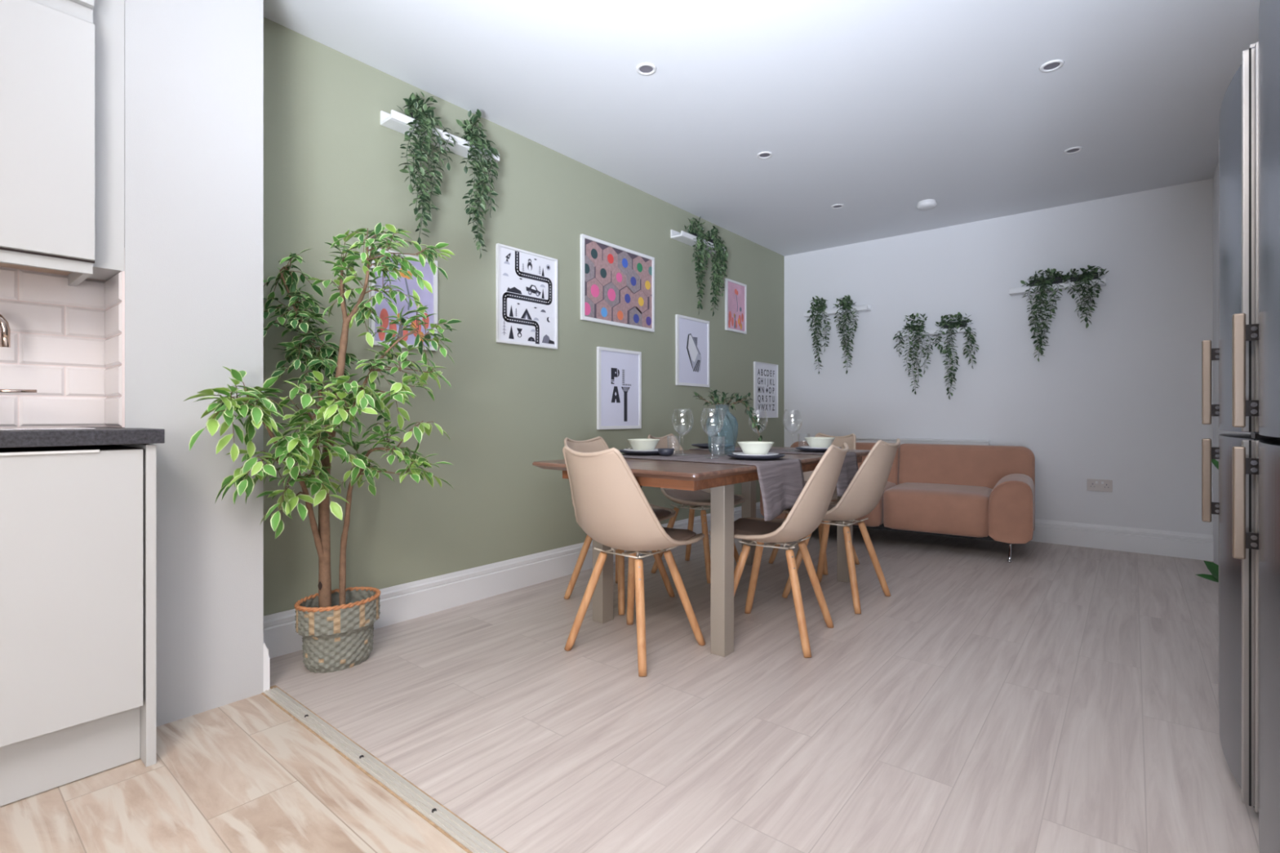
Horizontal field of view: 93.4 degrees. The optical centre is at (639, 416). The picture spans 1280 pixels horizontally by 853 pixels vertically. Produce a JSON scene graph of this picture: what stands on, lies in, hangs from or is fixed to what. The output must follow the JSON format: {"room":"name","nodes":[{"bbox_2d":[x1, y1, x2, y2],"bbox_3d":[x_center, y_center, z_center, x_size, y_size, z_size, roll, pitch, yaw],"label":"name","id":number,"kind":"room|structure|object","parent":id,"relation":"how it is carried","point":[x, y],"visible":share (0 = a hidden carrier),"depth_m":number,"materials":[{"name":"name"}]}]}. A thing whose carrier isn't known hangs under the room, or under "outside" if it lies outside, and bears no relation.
{"room":"dining room","nodes":[
{"label":"dining room","id":0,"kind":"room"},
{"bbox_2d":[111,0,263,727],"bbox_3d":[-1.581,-0.307,2.069,0.444,2.514,0.367,0,0,39],"label":"wall partition","id":1,"kind":"structure","parent":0,"point":[194,68],"depth_m":1.93,"materials":[{"name":"grey paint"}]},
{"bbox_2d":[104,271,124,427],"bbox_3d":[-1.616,-0.234,1.853,0.220,0.533,0.012,0,0,39],"label":"tiled wall","id":2,"kind":"structure","parent":1,"relation":"attached to","point":[114,287],"depth_m":1.82,"materials":[{"name":"white tile"}]},
{"bbox_2d":[263,643,269,691],"bbox_3d":[-1.412,0.866,2.181,0.324,0.168,0.020,0,0,39],"label":"baseboard","id":3,"kind":"structure","parent":1,"relation":"attached to","point":[266,658],"depth_m":2.08,"materials":[{"name":"white paint"}]},
{"bbox_2d":[263,17,784,615],"bbox_3d":[-0.114,-0.307,4.121,0.120,2.514,4.668,0,0,39],"label":"wall","id":4,"kind":"structure","parent":0,"point":[331,166],"depth_m":3.08,"materials":[{"name":"green paint"}]},
{"bbox_2d":[368,246,437,351],"bbox_3d":[-1.096,-0.536,2.808,0.020,0.437,0.333,0,0,39],"label":"framed print","id":5,"kind":"object","parent":4,"relation":"attached to","point":[384,310],"visible":0.44,"depth_m":2.81,"materials":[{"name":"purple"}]},
{"bbox_2d":[380,109,499,164],"bbox_3d":[-0.950,-1.348,2.920,0.105,0.064,0.586,0,0,39],"label":"wall shelf","id":6,"kind":"object","parent":4,"relation":"attached to","point":[396,121],"visible":0.7,"depth_m":2.83,"materials":[{"name":"white"}]},
{"bbox_2d":[396,91,458,244],"bbox_3d":[-1.001,-1.144,2.800,0.142,0.736,0.286,0,0,39],"label":"hanging plant","id":7,"kind":"object","parent":6,"relation":"on","point":[416,109],"visible":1,"depth_m":2.76,"materials":[{"name":"green plant"}]},
{"bbox_2d":[453,109,499,257],"bbox_3d":[-0.824,-1.150,3.019,0.142,0.736,0.234,0,0,39],"label":"hanging plant","id":8,"kind":"object","parent":6,"relation":"on","point":[473,136],"visible":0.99,"depth_m":2.99,"materials":[{"name":"green plant"}]},
{"bbox_2d":[263,502,764,658],"bbox_3d":[-0.060,0.866,4.077,0.020,0.168,4.628,0,0,39],"label":"baseboard","id":9,"kind":"structure","parent":4,"relation":"attached to","point":[399,603],"depth_m":3.04,"materials":[{"name":"white paint"}]},
{"bbox_2d":[495,243,557,349],"bbox_3d":[-0.627,-0.658,3.383,0.020,0.527,0.432,0,0,39],"label":"framed print","id":10,"kind":"object","parent":4,"relation":"attached to","point":[526,282],"visible":1,"depth_m":3.36,"materials":[{"name":"white paper"}]},
{"bbox_2d":[580,233,654,332],"bbox_3d":[-0.133,-0.858,3.988,0.020,0.526,0.724,0,0,39],"label":"framed print","id":11,"kind":"object","parent":4,"relation":"attached to","point":[617,282],"visible":1,"depth_m":3.96,"materials":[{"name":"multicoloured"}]},
{"bbox_2d":[596,346,641,429],"bbox_3d":[-0.133,-0.179,3.987,0.020,0.526,0.429,0,0,39],"label":"framed print","id":12,"kind":"object","parent":4,"relation":"attached to","point":[619,371],"visible":1,"depth_m":3.97,"materials":[{"name":"white paper"}]},
{"bbox_2d":[675,314,709,386],"bbox_3d":[0.409,-0.495,4.651,0.020,0.526,0.442,0,0,39],"label":"framed print","id":13,"kind":"object","parent":4,"relation":"attached to","point":[691,334],"visible":1,"depth_m":4.63,"materials":[{"name":"white paper"}]},
{"bbox_2d":[670,229,725,253],"bbox_3d":[0.455,-1.343,4.640,0.105,0.064,0.604,0,0,39],"label":"wall shelf","id":14,"kind":"object","parent":4,"relation":"attached to","point":[683,237],"visible":0.69,"depth_m":4.48,"materials":[{"name":"white"}]},
{"bbox_2d":[684,216,711,315],"bbox_3d":[0.431,-1.129,4.557,0.141,0.751,0.255,0,0,39],"label":"hanging plant","id":15,"kind":"object","parent":14,"relation":"on","point":[699,234],"visible":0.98,"depth_m":4.53,"materials":[{"name":"green plant"}]},
{"bbox_2d":[706,225,728,315],"bbox_3d":[0.577,-1.130,4.737,0.144,0.717,0.281,0,0,39],"label":"hanging plant","id":16,"kind":"object","parent":14,"relation":"on","point":[717,242],"visible":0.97,"depth_m":4.71,"materials":[{"name":"green plant"}]},
{"bbox_2d":[724,278,746,333],"bbox_3d":[0.821,-0.935,5.155,0.020,0.430,0.334,0,0,39],"label":"framed print","id":17,"kind":"object","parent":4,"relation":"attached to","point":[735,292],"visible":1,"depth_m":5.15,"materials":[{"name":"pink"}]},
{"bbox_2d":[753,361,777,417],"bbox_3d":[1.168,-0.238,5.580,0.021,0.506,0.452,0,0,39],"label":"framed print","id":18,"kind":"object","parent":4,"relation":"attached to","point":[765,375],"visible":0.99,"depth_m":5.56,"materials":[{"name":"white paper"}]},
{"bbox_2d":[0,524,1259,852],"bbox_3d":[0.259,1.000,1.614,3.870,0.100,8.320,0,0,39],"label":"floor","id":19,"kind":"structure","parent":0,"point":[1055,698],"depth_m":1.82,"materials":[{"name":"grey laminate"}]},
{"bbox_2d":[0,444,155,806],"bbox_3d":[-1.905,0.514,1.294,0.462,0.872,1.287,0,0,39],"label":"base cabinet","id":20,"kind":"object","parent":19,"relation":"on","point":[77,523],"visible":0.86,"depth_m":1.53,"materials":[{"name":"grey wood"}]},
{"bbox_2d":[0,426,164,448],"bbox_3d":[-1.899,0.054,1.298,0.484,0.039,1.302,0,0,39],"label":"countertop","id":21,"kind":"structure","parent":20,"relation":"on","point":[101,435],"depth_m":1.52,"materials":[{"name":"grey stone"}]},
{"bbox_2d":[0,314,36,392],"bbox_3d":[-1.799,-0.134,1.671,0.052,0.332,0.181,0,0,39],"label":"tap","id":22,"kind":"object","parent":21,"relation":"on","point":[5,331],"visible":1,"depth_m":1.69,"materials":[{"name":"silver metal"}]},
{"bbox_2d":[0,426,95,431],"bbox_3d":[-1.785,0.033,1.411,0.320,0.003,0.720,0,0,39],"label":"sink","id":23,"kind":"object","parent":21,"relation":"in","point":[29,428],"visible":0.94,"depth_m":1.56,"materials":[{"name":"silver metal"}]},
{"bbox_2d":[293,586,380,673],"bbox_3d":[-1.162,0.823,2.329,0.248,0.254,0.307,0,0,45],"label":"woven basket","id":24,"kind":"object","parent":19,"relation":"on","point":[335,637],"visible":0.95,"depth_m":2.24,"materials":[{"name":"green wicker"}]},
{"bbox_2d":[184,222,462,608],"bbox_3d":[-1.194,0.084,2.196,0.742,1.673,0.862,0,0,39],"label":"ficus tree","id":25,"kind":"object","parent":24,"relation":"in","point":[331,411],"visible":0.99,"depth_m":2.24,"materials":[{"name":"green plant"}]},
{"bbox_2d":[261,684,508,852],"bbox_3d":[-0.023,0.946,1.060,3.306,0.008,0.056,0,0,39],"label":"trim","id":26,"kind":"structure","parent":19,"relation":"on","point":[450,824],"depth_m":1.57,"materials":[{"name":"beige metal"}]},
{"bbox_2d":[564,435,675,614],"bbox_3d":[-0.128,0.531,3.177,0.553,0.836,0.487,0,0,41],"label":"dining chair","id":27,"kind":"object","parent":19,"relation":"on","point":[597,444],"visible":0.26,"depth_m":3.14,"materials":[{"name":"beige plastic"}]},
{"bbox_2d":[562,445,705,676],"bbox_3d":[-0.036,0.531,2.457,0.488,0.836,0.553,0,0,39],"label":"dining chair","id":28,"kind":"object","parent":19,"relation":"on","point":[611,506],"visible":1,"depth_m":2.29,"materials":[{"name":"beige plastic"}]},
{"bbox_2d":[647,433,745,583],"bbox_3d":[0.331,0.531,3.715,0.553,0.836,0.487,0,0,36],"label":"dining chair","id":29,"kind":"object","parent":19,"relation":"on","point":[700,499],"visible":0.5,"depth_m":3.67,"materials":[{"name":"plastic"}]},
{"bbox_2d":[532,445,870,657],"bbox_3d":[0.431,0.572,2.990,0.845,0.757,1.800,0,0,39],"label":"dining table","id":30,"kind":"object","parent":19,"relation":"on","point":[721,478],"visible":0.54,"depth_m":2.40,"materials":[{"name":"brown wood"}]},
{"bbox_2d":[622,453,804,520],"bbox_3d":[0.248,0.297,2.766,0.936,0.218,0.400,0,0,39],"label":"table runner","id":31,"kind":"object","parent":30,"relation":"on","point":[781,480],"visible":0.52,"depth_m":2.51,"materials":[{"name":"fabric"}]},
{"bbox_2d":[618,449,659,455],"bbox_3d":[0.018,0.177,2.979,0.256,0.020,0.256,0,0,39],"label":"dinner plate","id":32,"kind":"object","parent":31,"relation":"on","point":[635,453],"visible":0.59,"depth_m":2.88,"materials":[{"name":"grey ceramic"}]},
{"bbox_2d":[623,448,657,451],"bbox_3d":[0.018,0.172,2.979,0.202,0.018,0.202,0,0,39],"label":"plate","id":33,"kind":"object","parent":32,"relation":"on","point":[655,449],"visible":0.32,"depth_m":2.91,"materials":[{"name":"white ceramic"}]},
{"bbox_2d":[627,439,659,450],"bbox_3d":[0.018,0.144,2.979,0.160,0.060,0.160,0,0,39],"label":"bowl","id":34,"kind":"object","parent":33,"relation":"on","point":[637,444],"visible":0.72,"depth_m":2.93,"materials":[{"name":"white ceramic"}]},
{"bbox_2d":[657,448,674,456],"bbox_3d":[0.123,0.171,2.854,0.082,0.034,0.082,0,0,39],"label":"dipping bowl","id":35,"kind":"object","parent":31,"relation":"on","point":[662,451],"visible":1,"depth_m":2.83,"materials":[{"name":"grey"}]},
{"bbox_2d":[726,453,785,460],"bbox_3d":[0.509,0.177,2.655,0.256,0.020,0.256,0,0,39],"label":"dinner plate","id":36,"kind":"object","parent":31,"relation":"on","point":[740,457],"visible":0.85,"depth_m":2.56,"materials":[{"name":"grey ceramic"}]},
{"bbox_2d":[732,452,778,456],"bbox_3d":[0.509,0.172,2.655,0.202,0.018,0.202,0,0,39],"label":"plate","id":37,"kind":"object","parent":36,"relation":"on","point":[769,454],"visible":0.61,"depth_m":2.59,"materials":[{"name":"white ceramic"}]},
{"bbox_2d":[737,441,773,454],"bbox_3d":[0.509,0.144,2.655,0.160,0.060,0.160,0,0,39],"label":"bowl","id":38,"kind":"object","parent":37,"relation":"on","point":[748,447],"visible":0.78,"depth_m":2.60,"materials":[{"name":"white ceramic"}]},
{"bbox_2d":[689,447,742,451],"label":"table runner","id":39,"kind":"object","parent":30,"relation":"on","point":[735,449],"depth_m":3.43,"materials":[{"name":"fabric"}]},
{"bbox_2d":[691,443,733,448],"bbox_3d":[0.433,0.177,3.589,0.256,0.020,0.256,0,0,39],"label":"dinner plate","id":40,"kind":"object","parent":39,"relation":"on","point":[699,445],"visible":0.98,"depth_m":3.53,"materials":[{"name":"grey ceramic"}]},
{"bbox_2d":[768,448,825,454],"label":"table runner","id":41,"kind":"object","parent":30,"relation":"on","point":[775,451],"depth_m":3.19,"materials":[{"name":"fabric"}]},
{"bbox_2d":[795,446,841,452],"bbox_3d":[0.960,0.177,3.223,0.256,0.020,0.256,0,0,39],"label":"dinner plate","id":42,"kind":"object","parent":41,"relation":"on","point":[797,447],"visible":0.57,"depth_m":3.14,"materials":[{"name":"grey ceramic"}]},
{"bbox_2d":[800,445,839,448],"bbox_3d":[0.960,0.172,3.223,0.202,0.018,0.202,0,0,39],"label":"plate","id":43,"kind":"object","parent":42,"relation":"on","point":[803,446],"visible":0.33,"depth_m":3.15,"materials":[{"name":"white ceramic"}]},
{"bbox_2d":[804,436,835,447],"bbox_3d":[0.960,0.144,3.223,0.160,0.060,0.160,0,0,39],"label":"bowl","id":44,"kind":"object","parent":43,"relation":"on","point":[813,442],"visible":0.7,"depth_m":3.17,"materials":[{"name":"white ceramic"}]},
{"bbox_2d":[836,451,857,497],"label":"table runner","id":45,"kind":"object","parent":30,"relation":"on","point":[849,469],"depth_m":3.05,"materials":[{"name":"fabric"}]},
{"bbox_2d":[708,442,848,657],"bbox_3d":[0.615,0.531,2.629,0.553,0.836,0.487,0,0,30],"label":"dining chair","id":46,"kind":"object","parent":19,"relation":"on","point":[812,504],"visible":0.88,"depth_m":2.47,"materials":[{"name":"beige plastic"}]},
{"bbox_2d":[768,432,859,574],"bbox_3d":[1.142,0.531,3.906,0.553,0.836,0.487,0,0,-43],"label":"dining chair","id":47,"kind":"object","parent":19,"relation":"on","point":[851,439],"visible":0.2,"depth_m":3.94,"materials":[{"name":"plastic"}]},
{"bbox_2d":[782,438,900,613],"bbox_3d":[1.056,0.531,3.156,0.553,0.836,0.488,0,0,42],"label":"dining chair","id":48,"kind":"object","parent":19,"relation":"on","point":[864,491],"visible":0.75,"depth_m":2.98,"materials":[{"name":"beige plastic"}]},
{"bbox_2d":[760,440,1035,563],"bbox_3d":[1.947,0.586,4.655,1.840,0.728,0.797,0,0,34],"label":"sofa","id":49,"kind":"object","parent":19,"relation":"on","point":[987,492],"visible":0.64,"depth_m":4.28,"materials":[{"name":"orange fabric"}]},
{"bbox_2d":[831,481,896,526],"bbox_3d":[1.626,0.663,4.791,0.676,0.304,0.657,0,0,34],"label":"seat cushion","id":50,"kind":"object","parent":49,"relation":"on","point":[876,517],"depth_m":4.38,"materials":[{"name":"orange fabric"}]},
{"bbox_2d":[883,482,992,537],"bbox_3d":[2.191,0.663,4.406,0.676,0.304,0.657,0,0,34],"label":"seat cushion","id":51,"kind":"object","parent":49,"relation":"on","point":[954,509],"depth_m":4.15,"materials":[{"name":"orange fabric"}]},
{"bbox_2d":[1195,458,1218,582],"bbox_3d":[2.186,0.551,2.065,0.260,0.798,0.452,0,0,16],"label":"potted plant","id":52,"kind":"object","parent":19,"relation":"on","point":[1212,567],"visible":0.09,"depth_m":2.29,"materials":[{"name":"green plant"}]},
{"bbox_2d":[1201,43,1279,808],"bbox_3d":[1.849,0.044,1.413,0.747,1.812,0.598,0,0,39],"label":"freezer","id":53,"kind":"object","parent":19,"relation":"on","point":[1237,113],"visible":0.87,"depth_m":1.51,"materials":[{"name":"grey metal"}]},
{"bbox_2d":[1231,0,1279,852],"bbox_3d":[1.473,0.044,0.935,0.747,1.812,0.598,0,0,39],"label":"freezer","id":54,"kind":"object","parent":19,"relation":"on","point":[1265,331],"visible":1,"depth_m":1.17,"materials":[{"name":"grey metal"}]},
{"bbox_2d":[263,0,1260,256],"bbox_3d":[0.259,-1.614,1.614,3.870,0.100,8.320,0,0,39],"label":"ceiling","id":55,"kind":"structure","parent":0,"point":[877,109],"depth_m":2.91,"materials":[{"name":"white paint"}]},
{"bbox_2d":[635,62,656,75],"bbox_3d":[0.028,-1.561,2.712,0.094,0.006,0.094,0,0,39],"label":"recessed light","id":56,"kind":"object","parent":55,"relation":"in","point":[643,68],"visible":1,"depth_m":2.71,"materials":[{"name":"white plastic"}]},
{"bbox_2d":[756,151,773,159],"bbox_3d":[0.746,-1.561,3.606,0.094,0.006,0.094,0,0,39],"label":"recessed light","id":57,"kind":"object","parent":55,"relation":"in","point":[766,154],"visible":1,"depth_m":3.60,"materials":[{"name":"white plastic"}]},
{"bbox_2d":[831,204,844,208],"bbox_3d":[1.469,-1.561,4.487,0.094,0.006,0.094,0,0,39],"label":"recessed light","id":58,"kind":"object","parent":55,"relation":"in","point":[835,206],"visible":1,"depth_m":4.48,"materials":[{"name":"white plastic"}]},
{"bbox_2d":[916,199,937,209],"bbox_3d":[2.095,-1.543,4.404,0.136,0.042,0.136,0,0,39],"label":"smoke detector","id":59,"kind":"object","parent":55,"relation":"attached to","point":[927,204],"visible":1,"depth_m":4.37,"materials":[{"name":"white plastic"}]},
{"bbox_2d":[1039,59,1064,72],"bbox_3d":[1.835,-1.561,2.688,0.094,0.006,0.094,0,0,39],"label":"recessed light","id":60,"kind":"object","parent":55,"relation":"in","point":[1051,65],"visible":1,"depth_m":2.69,"materials":[{"name":"white plastic"}]},
{"bbox_2d":[1063,146,1083,154],"bbox_3d":[2.543,-1.561,3.541,0.094,0.006,0.094,0,0,39],"label":"recessed light","id":61,"kind":"object","parent":55,"relation":"in","point":[1073,149],"visible":1,"depth_m":3.54,"materials":[{"name":"white plastic"}]},
{"bbox_2d":[784,178,1213,535],"bbox_3d":[2.852,-0.307,4.789,3.870,2.514,0.120,0,0,39],"label":"wall","id":62,"kind":"structure","parent":0,"point":[1117,398],"depth_m":4.54,"materials":[{"name":"white paint"}]},
{"bbox_2d":[803,304,871,318],"bbox_3d":[1.794,-0.964,5.509,0.590,0.062,0.105,0,0,39],"label":"wall shelf","id":63,"kind":"object","parent":62,"relation":"attached to","point":[866,308],"visible":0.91,"depth_m":5.45,"materials":[{"name":"white"}]},
{"bbox_2d":[806,295,831,374],"bbox_3d":[1.669,-0.750,5.568,0.242,0.726,0.136,0,0,39],"label":"hanging plant","id":64,"kind":"object","parent":63,"relation":"on","point":[821,307],"visible":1,"depth_m":5.55,"materials":[{"name":"green plant"}]},
{"bbox_2d":[832,294,858,373],"bbox_3d":[1.855,-0.728,5.412,0.258,0.708,0.151,0,0,39],"label":"hanging plant","id":65,"kind":"object","parent":63,"relation":"on","point":[845,304],"visible":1,"depth_m":5.38,"materials":[{"name":"green plant"}]},
{"bbox_2d":[856,437,990,444],"bbox_3d":[2.298,0.486,5.110,1.165,0.588,0.085,0,0,39],"label":"radiator","id":66,"kind":"object","parent":62,"relation":"attached to","point":[903,441],"visible":0.06,"depth_m":5.00,"materials":[{"name":"white metal"}]},
{"bbox_2d":[856,437,990,442],"bbox_3d":[2.288,0.198,5.098,1.165,0.012,0.055,0,0,39],"label":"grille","id":67,"kind":"object","parent":66,"relation":"attached to","point":[858,439],"depth_m":5.07,"materials":[{"name":"white metal"}]},
{"bbox_2d":[894,324,970,337],"bbox_3d":[2.417,-0.704,4.999,0.560,0.062,0.105,0,0,39],"label":"wall shelf","id":68,"kind":"object","parent":62,"relation":"attached to","point":[931,331],"visible":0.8,"depth_m":4.96,"materials":[{"name":"white"}]},
{"bbox_2d":[893,313,933,394],"bbox_3d":[2.304,-0.521,5.048,0.326,0.686,0.143,0,0,39],"label":"hanging plant","id":69,"kind":"object","parent":68,"relation":"on","point":[913,328],"visible":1,"depth_m":5.02,"materials":[{"name":"green plant"}]},
{"bbox_2d":[931,311,978,399],"bbox_3d":[2.544,-0.485,4.854,0.344,0.709,0.143,0,0,39],"label":"hanging plant","id":70,"kind":"object","parent":68,"relation":"on","point":[961,323],"visible":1,"depth_m":4.84,"materials":[{"name":"green plant"}]},
{"bbox_2d":[1008,276,1106,295],"bbox_3d":[3.078,-0.964,4.460,0.585,0.062,0.105,0,0,39],"label":"wall shelf","id":71,"kind":"object","parent":62,"relation":"attached to","point":[1015,291],"visible":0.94,"depth_m":4.44,"materials":[{"name":"white"}]},
{"bbox_2d":[1020,267,1066,361],"bbox_3d":[3.004,-0.757,4.471,0.306,0.707,0.138,0,0,39],"label":"hanging plant","id":72,"kind":"object","parent":71,"relation":"on","point":[1055,279],"visible":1,"depth_m":4.46,"materials":[{"name":"green plant"}]},
{"bbox_2d":[1062,265,1109,328],"bbox_3d":[3.185,-0.853,4.332,0.299,0.455,0.150,0,0,39],"label":"hanging plant","id":73,"kind":"object","parent":71,"relation":"on","point":[1086,276],"visible":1,"depth_m":4.29,"materials":[{"name":"green plant"}]},
{"bbox_2d":[1087,479,1112,492],"bbox_3d":[3.304,0.497,4.335,0.146,0.086,0.013,0,0,39],"label":"wall socket","id":74,"kind":"object","parent":62,"relation":"attached to","point":[1095,485],"visible":1,"depth_m":4.33,"materials":[{"name":"grey plastic"}]},
{"bbox_2d":[1030,519,1213,561],"bbox_3d":[2.582,0.866,4.920,3.045,0.168,0.020,0,0,39],"label":"baseboard","id":75,"kind":"structure","parent":62,"relation":"attached to","point":[1155,542],"depth_m":4.23,"materials":[{"name":"white paint"}]},
{"bbox_2d":[1213,162,1250,565],"bbox_3d":[1.447,-0.307,0.566,0.705,2.514,8.200,0,0,39],"label":"wall","id":76,"kind":"structure","parent":0,"point":[1216,431],"depth_m":3.82,"materials":[{"name":"white"}]},
{"bbox_3d":[-2.789,-0.307,0.775,0.208,2.514,3.165,0,0,39],"label":"wall","id":77,"kind":"structure","parent":0,"visible":0},
{"bbox_2d":[0,266,106,427],"bbox_3d":[-2.641,-0.234,0.783,0.012,0.533,2.964,0,0,39],"label":"wall tiles","id":78,"kind":"structure","parent":77,"relation":"attached to","point":[56,350],"depth_m":1.83,"materials":[{"name":"white tile"}]},
{"bbox_2d":[0,0,124,286],"bbox_3d":[-1.807,-0.982,1.573,0.279,1.160,0.684,0,0,39],"label":"upper cabinet","id":79,"kind":"object","parent":77,"relation":"attached to","point":[62,62],"visible":0.99,"depth_m":1.65,"materials":[{"name":"grey wood"}]},
{"bbox_3d":[0.408,0.065,3.006,0.159,0.245,0.158,0,0,39],"label":"glass vase","id":80,"kind":"object","parent":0,"visible":0},
{"bbox_2d":[692,387,764,441],"bbox_3d":[0.445,-0.002,3.040,0.372,0.283,0.130,0,0,-8],"label":"leafy sprig","id":81,"kind":"object","parent":80,"relation":"in","point":[744,402],"visible":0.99,"depth_m":3.01,"materials":[{"name":"green plant"}]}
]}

